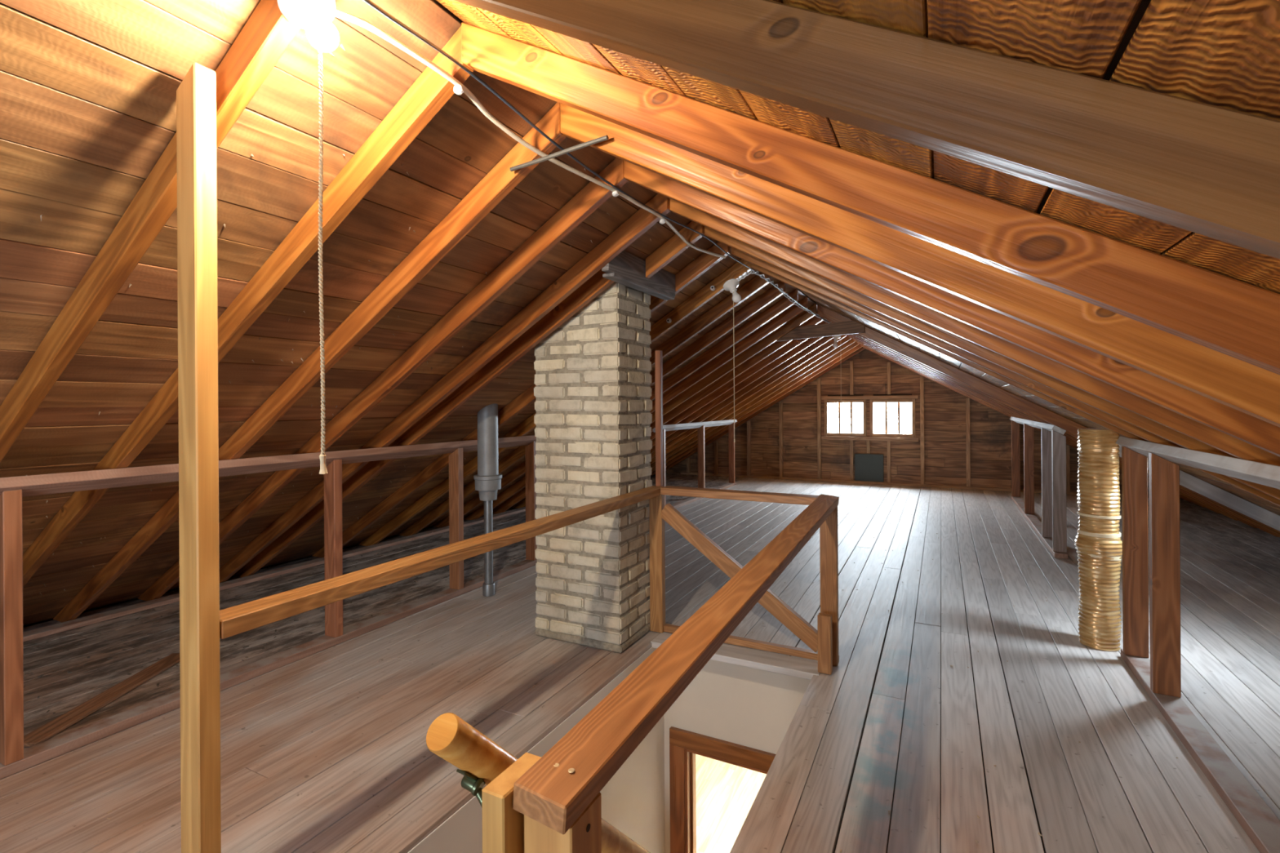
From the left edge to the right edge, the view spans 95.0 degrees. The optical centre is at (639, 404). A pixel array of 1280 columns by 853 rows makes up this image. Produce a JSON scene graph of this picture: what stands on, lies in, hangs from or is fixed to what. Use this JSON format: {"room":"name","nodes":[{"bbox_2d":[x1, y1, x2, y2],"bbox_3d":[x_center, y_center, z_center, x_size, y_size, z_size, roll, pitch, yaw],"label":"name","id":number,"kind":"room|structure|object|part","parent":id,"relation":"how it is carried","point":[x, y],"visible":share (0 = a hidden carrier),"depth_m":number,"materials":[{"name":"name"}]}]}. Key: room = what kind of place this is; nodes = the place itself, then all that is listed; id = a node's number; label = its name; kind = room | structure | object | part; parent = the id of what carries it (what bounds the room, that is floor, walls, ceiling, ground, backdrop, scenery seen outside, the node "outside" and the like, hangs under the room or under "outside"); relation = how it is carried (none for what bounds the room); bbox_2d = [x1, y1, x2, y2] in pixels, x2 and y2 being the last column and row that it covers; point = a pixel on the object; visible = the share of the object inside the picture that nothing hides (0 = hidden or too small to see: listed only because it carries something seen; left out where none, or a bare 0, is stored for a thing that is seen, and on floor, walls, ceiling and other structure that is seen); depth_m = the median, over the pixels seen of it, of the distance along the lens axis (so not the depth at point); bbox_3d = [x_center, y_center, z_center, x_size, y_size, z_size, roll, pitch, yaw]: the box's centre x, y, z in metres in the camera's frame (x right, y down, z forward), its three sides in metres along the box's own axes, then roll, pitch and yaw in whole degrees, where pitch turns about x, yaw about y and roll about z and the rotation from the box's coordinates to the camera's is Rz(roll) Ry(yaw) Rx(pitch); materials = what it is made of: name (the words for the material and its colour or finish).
{"room":"attic","nodes":[
{"label":"attic","id":0,"kind":"room"},
{"bbox_2d":[407,646,665,852],"bbox_3d":[-0.589,2.611,2.093,0.124,2.526,2.970,0,0,27],"label":"wall","id":1,"kind":"structure","parent":0,"point":[633,800],"depth_m":2.95,"materials":[{"name":"paint"}]},
{"bbox_2d":[0,472,1279,852],"bbox_3d":[0.974,1.439,3.945,8.930,0.250,12.940,0,0,27],"label":"floor","id":2,"kind":"structure","parent":0,"point":[920,738],"depth_m":2.63,"materials":[{"name":"wood"}]},
{"bbox_2d":[23,653,179,746],"bbox_3d":[-2.420,1.327,2.703,0.100,0.014,0.837,0,0,-2],"label":"board","id":3,"kind":"object","parent":2,"relation":"on","point":[60,723],"visible":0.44,"depth_m":2.60,"materials":[{"name":"brown wood"}]},
{"bbox_2d":[0,0,300,462],"bbox_3d":[-2.338,0.177,2.070,3.852,2.312,0.043,0,0,27],"label":"rafter","id":4,"kind":"object","parent":2,"relation":"on","point":[267,33],"visible":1,"depth_m":1.53,"materials":[{"name":"brown wood"}]},
{"bbox_2d":[277,0,338,474],"bbox_3d":[-0.676,-0.363,1.215,0.126,1.010,0.112,0,0,27],"label":"light","id":5,"kind":"object","parent":4,"relation":"hanging from","point":[315,16],"visible":1,"depth_m":1.19,"materials":[{"name":"white ceramic"}]},
{"bbox_3d":[-0.649,-0.328,1.196,0.014,0.868,0.009,0,0,27],"label":"pull cord","id":6,"kind":"part","parent":5,"relation":"part of","materials":[{"name":"fabric"}]},
{"bbox_3d":[-0.654,-0.767,1.202,0.060,0.085,0.060,-34,-15,23],"label":"bulb","id":7,"kind":"part","parent":5,"relation":"part of","materials":[{"name":"white glass"}]},
{"bbox_2d":[176,62,221,852],"bbox_3d":[-0.980,0.292,1.305,0.076,2.068,0.045,0,0,27],"label":"post","id":8,"kind":"object","parent":2,"relation":"on","point":[196,95],"visible":1,"depth_m":1.29,"materials":[{"name":"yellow wood"}]},
{"bbox_2d":[22,26,473,586],"bbox_3d":[-2.157,0.176,2.423,3.852,2.312,0.043,0,0,27],"label":"rafter","id":9,"kind":"object","parent":2,"relation":"on","point":[431,91],"visible":0.76,"depth_m":1.86,"materials":[{"name":"brown wood"}]},
{"bbox_2d":[0,435,537,779],"bbox_3d":[-2.008,0.795,2.695,0.107,1.073,4.955,0,0,27],"label":"knee wall frame","id":10,"kind":"structure","parent":2,"relation":"on","point":[14,758],"depth_m":2.57,"materials":[{"name":"red wood"}]},
{"bbox_3d":[-2.008,0.300,2.693,0.095,0.042,4.955,-34,-15,23],"label":"plate","id":11,"kind":"part","parent":10,"relation":"part of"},
{"bbox_3d":[-2.012,1.312,2.698,0.090,0.040,4.955,0,0,27],"label":"sole plate","id":12,"kind":"part","parent":10,"relation":"part of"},
{"bbox_2d":[22,506,525,642],"bbox_3d":[-2.435,1.320,5.470,0.105,0.028,9.500,0,0,27],"label":"board","id":13,"kind":"object","parent":2,"relation":"on","point":[103,616],"visible":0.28,"depth_m":4.30,"materials":[{"name":"brown wood"}]},
{"bbox_2d":[53,102,566,622],"bbox_3d":[-1.959,0.175,2.808,3.852,2.312,0.043,0,0,27],"label":"rafter","id":14,"kind":"object","parent":2,"relation":"on","point":[500,181],"visible":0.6,"depth_m":2.35,"materials":[{"name":"brown wood"}]},
{"bbox_2d":[331,8,725,258],"bbox_3d":[-0.089,-0.844,2.348,0.079,0.054,2.503,0,0,27],"label":"cable","id":15,"kind":"object","parent":14,"relation":"attached to","point":[459,88],"visible":1,"depth_m":1.64,"materials":[{"name":"plastic"}]},
{"bbox_2d":[137,157,627,601],"bbox_3d":[-1.761,0.174,3.194,3.852,2.312,0.043,0,0,27],"label":"rafter","id":16,"kind":"object","parent":2,"relation":"on","point":[591,197],"visible":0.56,"depth_m":2.75,"materials":[{"name":"brown wood"}]},
{"bbox_2d":[362,0,829,322],"bbox_3d":[0.514,-0.767,3.269,0.295,0.236,5.605,0,0,25],"label":"wire","id":17,"kind":"object","parent":16,"relation":"attached to","point":[370,2],"visible":0.95,"depth_m":1.71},
{"bbox_2d":[509,134,608,171],"bbox_3d":[-0.266,-0.804,1.883,0.376,0.042,0.014,0,0,27],"label":"stick","id":18,"kind":"object","parent":17,"relation":"on","point":[605,137],"visible":1,"depth_m":1.87,"materials":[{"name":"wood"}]},
{"bbox_2d":[232,268,614,577],"bbox_3d":[-1.648,0.285,3.822,3.477,2.086,0.043,0,0,27],"label":"rafter","id":19,"kind":"object","parent":2,"relation":"on","point":[597,283],"visible":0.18,"depth_m":3.51,"materials":[{"name":"brown wood"}]},
{"bbox_2d":[219,193,670,582],"bbox_3d":[-1.573,0.172,3.560,3.852,2.312,0.043,0,0,27],"label":"rafter","id":20,"kind":"object","parent":2,"relation":"on","point":[641,221],"visible":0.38,"depth_m":3.17,"materials":[{"name":"brown wood"}]},
{"bbox_2d":[601,250,675,300],"bbox_3d":[0.004,-0.713,3.227,0.067,0.152,0.808,0,0,27],"label":"header","id":21,"kind":"object","parent":20,"relation":"attached to","point":[628,269],"visible":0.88,"depth_m":3.15,"materials":[{"name":"grey wood"}]},
{"bbox_2d":[645,221,704,278],"bbox_3d":[0.185,-0.845,3.139,0.330,0.300,0.043,0,0,27],"label":"rafter","id":22,"kind":"object","parent":21,"relation":"attached to","point":[675,246],"visible":0.74,"depth_m":3.13,"materials":[{"name":"brown wood"}]},
{"bbox_2d":[473,403,502,596],"bbox_3d":[-1.057,0.618,4.086,0.192,1.413,0.192,0,0,27],"label":"vent pipe","id":23,"kind":"object","parent":2,"relation":"on","point":[487,479],"visible":0.84,"depth_m":4.04,"materials":[{"name":"metal"}]},
{"bbox_2d":[312,241,730,557],"bbox_3d":[-1.183,0.170,4.319,3.852,2.312,0.043,0,0,27],"label":"rafter","id":24,"kind":"object","parent":2,"relation":"on","point":[704,261],"visible":0.44,"depth_m":4.31,"materials":[{"name":"brown wood"}]},
{"bbox_2d":[219,485,839,852],"bbox_3d":[-0.013,0.903,2.132,1.052,0.874,2.466,0,0,27],"label":"stair railing","id":25,"kind":"object","parent":2,"relation":"on","point":[551,802],"visible":0.98,"depth_m":1.45,"materials":[{"name":"brown wood"}]},
{"bbox_3d":[-0.429,0.501,2.382,0.082,0.042,2.367,0,0,27],"label":"rail","id":26,"kind":"part","parent":25,"relation":"part of","materials":[{"name":"brown wood"}]},
{"bbox_2d":[426,712,650,852],"bbox_3d":[0.168,1.436,1.708,0.088,1.954,1.956,0,0,27],"label":"handrail","id":27,"kind":"object","parent":25,"relation":"attached to","point":[481,760],"visible":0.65,"depth_m":0.90,"materials":[{"name":"brown wood"}]},
{"bbox_2d":[461,776,484,796],"bbox_3d":[-0.262,0.593,0.918,0.031,0.025,0.025,15,5,19],"label":"bracket","id":28,"kind":"object","parent":27,"relation":"attached to","point":[474,784],"depth_m":0.91,"materials":[{"name":"green metal"}]},
{"bbox_3d":[-0.113,0.958,0.885,0.085,0.725,0.085,0,0,27],"label":"post","id":29,"kind":"part","parent":25,"relation":"part of","materials":[{"name":"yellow wood"}]},
{"bbox_3d":[0.101,0.917,3.416,0.080,0.798,0.045,0,0,27],"label":"post","id":30,"kind":"part","parent":25,"relation":"part of","materials":[{"name":"brown wood"}]},
{"bbox_3d":[0.414,0.529,1.921,0.092,0.042,2.449,6,5,27],"label":"rail","id":31,"kind":"part","parent":25,"relation":"part of","materials":[{"name":"brown wood"}]},
{"bbox_3d":[0.523,0.491,3.188,0.873,0.040,0.088,0,0,27],"label":"rail","id":32,"kind":"part","parent":25,"relation":"part of","materials":[{"name":"brown wood"}]},
{"bbox_3d":[0.543,1.294,3.209,1.040,0.036,0.038,0,0,27],"label":"sole plate","id":33,"kind":"part","parent":25,"relation":"part of","materials":[{"name":"brown wood"}]},
{"bbox_3d":[0.959,0.909,2.975,0.082,0.803,0.045,0,0,27],"label":"post","id":34,"kind":"part","parent":25,"relation":"part of","materials":[{"name":"brown wood"}]},
{"bbox_2d":[358,258,752,546],"bbox_3d":[-0.973,0.169,4.729,3.852,2.312,0.043,0,0,27],"label":"rafter","id":35,"kind":"object","parent":2,"relation":"on","point":[704,295],"visible":0.52,"depth_m":4.65,"materials":[{"name":"brown wood"}]},
{"bbox_2d":[666,318,671,323],"bbox_3d":[0.200,-0.585,4.074,0.034,0.035,0.053,0,0,13],"label":"insulator","id":36,"kind":"object","parent":35,"relation":"attached to","point":[668,320],"visible":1,"depth_m":4.05,"materials":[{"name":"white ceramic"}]},
{"bbox_2d":[710,285,715,290],"bbox_3d":[0.486,-0.782,3.926,0.034,0.035,0.053,0,0,13],"label":"insulator","id":37,"kind":"object","parent":35,"relation":"attached to","point":[713,287],"visible":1,"depth_m":3.90,"materials":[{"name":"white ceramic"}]},
{"bbox_2d":[723,278,741,442],"bbox_3d":[0.621,-0.292,3.901,0.130,1.082,0.118,0,0,27],"label":"lampholder","id":38,"kind":"object","parent":35,"relation":"hanging from","point":[731,285],"visible":1,"depth_m":3.86,"materials":[{"name":"white ceramic"}]},
{"bbox_3d":[0.619,-0.259,3.863,0.004,0.970,0.005,0,0,12],"label":"pull cord","id":39,"kind":"part","parent":38,"relation":"part of","materials":[{"name":"fabric"}]},
{"bbox_3d":[0.630,-0.722,3.870,0.060,0.108,0.060,0,-31,-27],"label":"bulb","id":40,"kind":"part","parent":38,"relation":"part of","materials":[{"name":"white glass"}]},
{"bbox_2d":[397,272,770,536],"bbox_3d":[-0.763,0.167,5.138,3.852,2.312,0.043,0,0,27],"label":"rafter","id":41,"kind":"object","parent":2,"relation":"on","point":[755,284],"visible":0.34,"depth_m":4.58,"materials":[{"name":"brown wood"}]},
{"bbox_2d":[533,281,652,653],"bbox_3d":[-0.267,0.252,3.414,0.569,2.140,0.410,0,0,27],"label":"chimney","id":42,"kind":"object","parent":2,"relation":"on","point":[593,419],"visible":0.87,"depth_m":3.23,"materials":[{"name":"beige brick"}]},
{"bbox_2d":[433,280,785,528],"bbox_3d":[-0.552,0.166,5.547,3.852,2.312,0.043,0,0,27],"label":"rafter","id":43,"kind":"object","parent":2,"relation":"on","point":[773,293],"visible":0.48,"depth_m":4.97,"materials":[{"name":"brown wood"}]},
{"bbox_2d":[737,270,831,323],"bbox_3d":[1.260,-0.850,4.833,0.154,0.108,2.258,0,0,31],"label":"wire","id":44,"kind":"object","parent":43,"relation":"attached to","point":[750,273],"visible":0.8,"depth_m":4.31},
{"bbox_2d":[463,288,798,519],"bbox_3d":[-0.342,0.165,5.956,3.852,2.312,0.043,0,0,27],"label":"rafter","id":45,"kind":"object","parent":2,"relation":"on","point":[784,304],"visible":0.58,"depth_m":5.42,"materials":[{"name":"brown wood"}]},
{"bbox_2d":[493,296,808,514],"bbox_3d":[-0.149,0.163,6.332,3.852,2.312,0.043,0,0,27],"label":"rafter","id":46,"kind":"object","parent":2,"relation":"on","point":[794,310],"visible":0.48,"depth_m":5.81,"materials":[{"name":"brown wood"}]},
{"bbox_2d":[654,350,662,486],"bbox_3d":[0.115,0.498,3.475,0.035,1.638,0.035,0,0,27],"label":"wood strip","id":47,"kind":"object","parent":2,"relation":"on","point":[658,353],"visible":0.42,"depth_m":3.46,"materials":[{"name":"red wood"}]},
{"bbox_2d":[511,303,816,508],"bbox_3d":[0.044,0.162,6.708,3.852,2.312,0.043,0,0,27],"label":"rafter","id":48,"kind":"object","parent":2,"relation":"on","point":[804,316],"visible":0.46,"depth_m":6.19,"materials":[{"name":"brown wood"}]},
{"bbox_2d":[652,419,737,508],"bbox_3d":[0.871,0.778,8.312,0.107,1.070,2.980,0,0,27],"label":"knee wall frame","id":49,"kind":"structure","parent":2,"relation":"on","point":[701,465],"depth_m":8.30,"materials":[{"name":"red wood"}]},
{"bbox_3d":[0.871,0.285,8.311,0.095,0.042,2.980,-34,-15,23],"label":"plate","id":50,"kind":"part","parent":49,"relation":"part of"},
{"bbox_3d":[0.867,1.293,8.316,0.090,0.040,2.980,0,0,27],"label":"sole plate","id":51,"kind":"part","parent":49,"relation":"part of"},
{"bbox_2d":[649,315,823,431],"bbox_3d":[0.236,0.161,7.084,3.852,2.312,0.043,0,0,27],"label":"rafter","id":52,"kind":"object","parent":2,"relation":"on","point":[776,345],"visible":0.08,"depth_m":6.66,"materials":[{"name":"brown wood"}]},
{"bbox_2d":[651,337,822,446],"bbox_3d":[0.623,0.158,7.835,3.852,2.312,0.043,0,0,27],"label":"rafter","id":53,"kind":"object","parent":2,"relation":"on","point":[810,341],"visible":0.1,"depth_m":7.43,"materials":[{"name":"brown wood"}]},
{"bbox_2d":[650,320,827,440],"bbox_3d":[0.429,0.160,7.460,3.852,2.312,0.043,0,0,27],"label":"rafter","id":54,"kind":"object","parent":2,"relation":"on","point":[792,344],"visible":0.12,"depth_m":7.06,"materials":[{"name":"brown wood"}]},
{"bbox_2d":[650,336,833,453],"bbox_3d":[0.816,0.157,8.211,3.852,2.312,0.043,0,0,27],"label":"rafter","id":55,"kind":"object","parent":2,"relation":"on","point":[823,340],"visible":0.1,"depth_m":7.83,"materials":[{"name":"brown wood"}]},
{"bbox_2d":[832,335,841,404],"bbox_3d":[2.465,-0.436,7.357,0.111,0.887,0.114,0,0,27],"label":"lampholder","id":56,"kind":"object","parent":55,"relation":"hanging from","point":[836,337],"visible":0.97,"depth_m":7.33,"materials":[{"name":"white ceramic"}]},
{"bbox_3d":[2.445,-0.770,7.343,0.060,0.108,0.060,20,-13,-39],"label":"bulb","id":57,"kind":"part","parent":56,"relation":"part of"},
{"bbox_2d":[651,334,846,458],"bbox_3d":[1.008,0.156,8.587,3.852,2.312,0.043,0,0,27],"label":"rafter","id":58,"kind":"object","parent":2,"relation":"on","point":[829,343],"visible":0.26,"depth_m":8.23,"materials":[{"name":"brown wood"}]},
{"bbox_2d":[650,335,851,464],"bbox_3d":[1.202,0.154,8.963,3.852,2.312,0.043,0,0,27],"label":"rafter","id":59,"kind":"object","parent":2,"relation":"on","point":[846,338],"visible":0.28,"depth_m":8.62,"materials":[{"name":"brown wood"}]},
{"bbox_2d":[650,338,855,468],"bbox_3d":[1.395,0.153,9.339,3.852,2.312,0.043,0,0,27],"label":"rafter","id":60,"kind":"object","parent":2,"relation":"on","point":[851,341],"visible":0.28,"depth_m":9.01,"materials":[{"name":"brown wood"}]},
{"bbox_2d":[651,342,858,472],"bbox_3d":[1.587,0.152,9.714,3.852,2.312,0.043,0,0,27],"label":"rafter","id":61,"kind":"object","parent":2,"relation":"on","point":[855,344],"visible":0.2,"depth_m":9.43,"materials":[{"name":"brown wood"}]},
{"bbox_2d":[650,344,862,475],"bbox_3d":[1.780,0.151,10.090,3.852,2.312,0.043,0,0,27],"label":"rafter","id":62,"kind":"object","parent":2,"relation":"on","point":[859,346],"visible":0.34,"depth_m":9.85,"materials":[{"name":"brown wood"}]},
{"bbox_2d":[666,346,865,471],"bbox_3d":[1.973,0.150,10.466,3.852,2.312,0.043,0,0,27],"label":"rafter","id":63,"kind":"object","parent":2,"relation":"on","point":[861,348],"visible":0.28,"depth_m":10.24,"materials":[{"name":"brown wood"}]},
{"bbox_2d":[453,0,1279,258],"bbox_3d":[1.203,0.154,0.190,4.165,2.312,0.043,0,0,27],"label":"rafter","id":64,"kind":"object","parent":2,"relation":"on","point":[1210,171],"visible":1,"depth_m":0.61,"materials":[{"name":"brown wood"}]},
{"bbox_2d":[461,22,1279,374],"bbox_3d":[1.406,0.153,0.585,4.165,2.312,0.043,0,0,27],"label":"rafter","id":65,"kind":"object","parent":2,"relation":"on","point":[1230,317],"visible":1,"depth_m":1.02,"materials":[{"name":"brown wood"}]},
{"bbox_2d":[560,102,1279,427],"bbox_3d":[1.608,0.152,0.979,4.165,2.312,0.043,0,0,27],"label":"rafter","id":66,"kind":"object","parent":2,"relation":"on","point":[1248,388],"visible":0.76,"depth_m":1.39,"materials":[{"name":"brown wood"}]},
{"bbox_2d":[623,160,1279,457],"bbox_3d":[1.805,0.151,1.363,4.165,2.312,0.043,0,0,27],"label":"rafter","id":67,"kind":"object","parent":2,"relation":"on","point":[1250,429],"visible":0.57,"depth_m":1.74,"materials":[{"name":"brown wood"}]},
{"bbox_2d":[669,198,1279,466],"bbox_3d":[2.004,0.149,1.750,4.165,2.312,0.043,0,0,27],"label":"rafter","id":68,"kind":"object","parent":2,"relation":"on","point":[1232,446],"visible":0.5,"depth_m":2.10,"materials":[{"name":"brown wood"}]},
{"bbox_2d":[704,226,1279,489],"bbox_3d":[2.205,0.148,2.141,4.165,2.312,0.043,0,0,27],"label":"rafter","id":69,"kind":"object","parent":2,"relation":"on","point":[1180,439],"visible":0.31,"depth_m":2.50,"materials":[{"name":"brown wood"}]},
{"bbox_2d":[731,247,1279,499],"bbox_3d":[2.406,0.147,2.533,4.165,2.312,0.043,0,0,27],"label":"rafter","id":70,"kind":"object","parent":2,"relation":"on","point":[1274,492],"visible":0.31,"depth_m":2.88,"materials":[{"name":"brown wood"}]},
{"bbox_2d":[749,262,1279,506],"bbox_3d":[2.575,0.146,2.862,4.165,2.312,0.043,0,0,27],"label":"rafter","id":71,"kind":"object","parent":2,"relation":"on","point":[1261,495],"visible":0.31,"depth_m":3.17,"materials":[{"name":"brown wood"}]},
{"bbox_2d":[864,347,1190,502],"bbox_3d":[5.498,0.127,8.555,4.165,2.312,0.043,0,0,27],"label":"rafter","id":72,"kind":"object","parent":2,"relation":"on","point":[864,348],"visible":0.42,"depth_m":8.88,"materials":[{"name":"brown wood"}]},
{"bbox_2d":[861,345,1204,507],"bbox_3d":[5.293,0.128,8.155,4.165,2.312,0.043,0,0,27],"label":"rafter","id":73,"kind":"object","parent":2,"relation":"on","point":[861,345],"visible":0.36,"depth_m":8.44,"materials":[{"name":"brown wood"}]},
{"bbox_2d":[857,342,1219,513],"bbox_3d":[5.087,0.130,7.754,4.165,2.312,0.043,0,0,27],"label":"rafter","id":74,"kind":"object","parent":2,"relation":"on","point":[857,342],"visible":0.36,"depth_m":8.02,"materials":[{"name":"brown wood"}]},
{"bbox_2d":[1009,416,1068,559],"bbox_3d":[4.337,0.729,6.499,0.109,1.124,3.480,0,0,27],"label":"knee wall frame","id":75,"kind":"structure","parent":2,"relation":"on","point":[1052,530],"depth_m":5.54,"materials":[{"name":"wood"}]},
{"bbox_3d":[4.330,0.208,6.500,0.095,0.042,3.480,32,14,24],"label":"plate","id":76,"kind":"part","parent":75,"relation":"part of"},
{"bbox_3d":[4.347,1.271,6.495,0.095,0.040,3.480,0,0,27],"label":"sole plate","id":77,"kind":"part","parent":75,"relation":"part of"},
{"bbox_2d":[817,304,1272,512],"bbox_3d":[3.648,0.139,4.952,4.165,2.312,0.043,0,0,27],"label":"rafter","id":78,"kind":"object","parent":2,"relation":"on","point":[1015,401],"visible":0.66,"depth_m":5.30,"materials":[{"name":"brown wood"}]},
{"bbox_2d":[776,320,865,341],"bbox_3d":[1.702,-0.734,5.902,1.050,0.170,0.035,0,0,27],"label":"tie","id":79,"kind":"object","parent":78,"relation":"attached to","point":[848,327],"visible":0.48,"depth_m":5.82,"materials":[{"name":"brown wood"}]},
{"bbox_2d":[1119,444,1279,531],"bbox_3d":[4.340,0.635,4.547,1.486,0.884,0.030,0,0,27],"label":"board","id":80,"kind":"object","parent":78,"relation":"attached to","point":[1251,510],"visible":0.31,"depth_m":4.46,"materials":[{"name":"wood"}]},
{"bbox_2d":[853,339,1238,520],"bbox_3d":[4.882,0.131,7.354,4.165,2.312,0.043,0,0,27],"label":"rafter","id":81,"kind":"object","parent":2,"relation":"on","point":[853,340],"visible":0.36,"depth_m":7.58,"materials":[{"name":"brown wood"}]},
{"bbox_2d":[825,319,1279,532],"bbox_3d":[3.854,0.137,5.353,4.165,2.312,0.043,0,0,27],"label":"rafter","id":82,"kind":"object","parent":2,"relation":"on","point":[858,335],"visible":0.02,"depth_m":5.60,"materials":[{"name":"brown wood"}]},
{"bbox_2d":[848,336,1257,528],"bbox_3d":[4.676,0.132,6.954,4.165,2.312,0.043,0,0,27],"label":"rafter","id":83,"kind":"object","parent":2,"relation":"on","point":[849,336],"visible":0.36,"depth_m":7.13,"materials":[{"name":"brown wood"}]},
{"bbox_2d":[846,334,1279,537],"bbox_3d":[4.471,0.133,6.553,4.165,2.312,0.043,0,0,27],"label":"rafter","id":84,"kind":"object","parent":2,"relation":"on","point":[1199,500],"visible":0.24,"depth_m":6.68,"materials":[{"name":"brown wood"}]},
{"bbox_2d":[849,333,1279,536],"bbox_3d":[4.265,0.135,6.153,4.165,2.312,0.043,0,0,27],"label":"rafter","id":85,"kind":"object","parent":2,"relation":"on","point":[1002,406],"visible":0.02,"depth_m":6.27,"materials":[{"name":"brown wood"}]},
{"bbox_2d":[850,333,1279,534],"bbox_3d":[4.059,0.136,5.753,4.165,2.312,0.043,0,0,27],"label":"rafter","id":86,"kind":"object","parent":2,"relation":"on","point":[863,339],"visible":0.02,"depth_m":5.87,"materials":[{"name":"brown wood"}]},
{"bbox_2d":[1074,428,1122,651],"bbox_3d":[2.495,0.718,3.190,0.218,1.170,0.211,0,0,-8],"label":"duct","id":87,"kind":"object","parent":2,"relation":"on","point":[1098,543],"visible":0.98,"depth_m":3.12,"materials":[{"name":"gold metal"}]},
{"bbox_2d":[1115,436,1279,852],"bbox_3d":[1.417,0.740,0.871,0.108,1.139,4.840,0,0,27],"label":"knee wall frame","id":88,"kind":"structure","parent":2,"relation":"on","point":[1160,676],"depth_m":2.55,"materials":[{"name":"brown wood"}]},
{"bbox_3d":[1.410,0.211,0.873,0.095,0.042,4.840,32,14,24],"label":"plate","id":89,"kind":"part","parent":88,"relation":"part of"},
{"bbox_3d":[1.427,1.290,0.868,0.094,0.040,4.840,0,0,27],"label":"sole plate","id":90,"kind":"part","parent":88,"relation":"part of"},
{"bbox_2d":[0,0,1279,626],"bbox_3d":[0.986,0.264,3.935,9.153,2.699,12.940,0,0,27],"label":"ceiling","id":91,"kind":"structure","parent":0,"point":[88,88],"depth_m":1.66,"materials":[{"name":"brown wood"}]},
{"bbox_2d":[695,754,766,852],"bbox_3d":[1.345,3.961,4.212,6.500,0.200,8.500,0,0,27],"label":"doorway","id":92,"kind":"structure","parent":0,"point":[726,793],"depth_m":5.73,"materials":[{"name":"white glass"}]},
{"bbox_2d":[664,659,810,852],"bbox_3d":[0.551,2.603,3.233,1.072,2.526,0.100,0,0,27],"label":"wall","id":93,"kind":"structure","parent":0,"point":[756,708],"depth_m":3.19,"materials":[{"name":"beige paint"}]},
{"bbox_2d":[669,726,775,852],"bbox_3d":[0.580,2.854,3.211,0.845,2.025,0.135,0,0,27],"label":"door frame","id":94,"kind":"structure","parent":93,"relation":"in","point":[684,744],"depth_m":3.31,"materials":[{"name":"brown wood"}]},
{"bbox_2d":[650,632,820,679],"bbox_3d":[0.498,1.330,3.123,0.912,0.034,0.153,0,0,27],"label":"trim","id":95,"kind":"structure","parent":93,"relation":"attached to","point":[801,668],"depth_m":3.02,"materials":[{"name":"grey wood"}]},
{"bbox_2d":[666,348,1185,500],"bbox_3d":[3.896,0.240,9.607,9.049,2.609,0.190,0,0,27],"label":"wall","id":96,"kind":"structure","parent":0,"point":[963,442],"depth_m":9.54,"materials":[{"name":"brown wood"}]},
{"bbox_2d":[824,399,866,436],"bbox_3d":[3.437,0.220,9.826,0.668,0.609,0.080,0,0,27],"label":"window","id":97,"kind":"structure","parent":96,"relation":"in","point":[864,401],"depth_m":9.80,"materials":[{"name":"wood"}]},
{"bbox_3d":[3.162,0.222,9.967,0.050,0.609,0.080,0,0,27],"label":"frame","id":98,"kind":"part","parent":97,"relation":"part of","materials":[{"name":"wood"}]},
{"bbox_3d":[3.435,-0.059,9.826,0.568,0.050,0.080,0,0,27],"label":"frame","id":99,"kind":"part","parent":97,"relation":"part of","materials":[{"name":"wood"}]},
{"bbox_3d":[3.439,0.500,9.826,0.568,0.050,0.080,0,0,27],"label":"sill","id":100,"kind":"part","parent":97,"relation":"part of","materials":[{"name":"wood"}]},
{"bbox_3d":[3.712,0.219,9.684,0.050,0.609,0.080,0,0,27],"label":"frame","id":101,"kind":"part","parent":97,"relation":"part of","materials":[{"name":"wood"}]},
{"bbox_2d":[854,453,883,481],"bbox_3d":[3.747,1.028,9.605,0.440,0.445,0.025,0,0,27],"label":"attic hatch","id":102,"kind":"object","parent":96,"relation":"attached to","point":[868,467],"visible":1,"depth_m":9.59,"materials":[{"name":"paint"}]},
{"bbox_2d":[821,435,918,441],"bbox_3d":[3.744,0.558,9.622,1.485,0.060,0.056,0,0,27],"label":"trim","id":103,"kind":"structure","parent":96,"relation":"attached to","point":[823,437],"depth_m":9.58,"materials":[{"name":"brown wood"}]},
{"bbox_2d":[821,395,918,399],"bbox_3d":[3.743,-0.119,9.629,1.485,0.055,0.041,0,0,27],"label":"trim","id":104,"kind":"structure","parent":96,"relation":"attached to","point":[899,397],"depth_m":9.58,"materials":[{"name":"brown wood"}]},
{"bbox_2d":[869,399,915,437],"bbox_3d":[4.083,0.216,9.494,0.676,0.609,0.080,0,0,27],"label":"window","id":105,"kind":"structure","parent":96,"relation":"in","point":[871,401],"depth_m":9.47,"materials":[{"name":"wood"}]},
{"bbox_3d":[3.804,0.218,9.637,0.050,0.609,0.080,0,0,27],"label":"frame","id":106,"kind":"part","parent":105,"relation":"part of","materials":[{"name":"wood"}]},
{"bbox_3d":[4.081,-0.063,9.494,0.576,0.050,0.080,0,0,27],"label":"frame","id":107,"kind":"part","parent":105,"relation":"part of","materials":[{"name":"wood"}]},
{"bbox_3d":[4.085,0.496,9.494,0.576,0.050,0.080,0,0,27],"label":"sill","id":108,"kind":"part","parent":105,"relation":"part of","materials":[{"name":"wood"}]},
{"bbox_3d":[4.361,0.214,9.351,0.050,0.609,0.080,0,0,27],"label":"frame","id":109,"kind":"part","parent":105,"relation":"part of","materials":[{"name":"wood"}]},
{"bbox_3d":[3.763,1.276,9.610,6.700,0.040,0.068,0,0,27],"label":"sill plate","id":110,"kind":"part","parent":96,"relation":"part of","materials":[{"name":"grey wood"}]}
]}

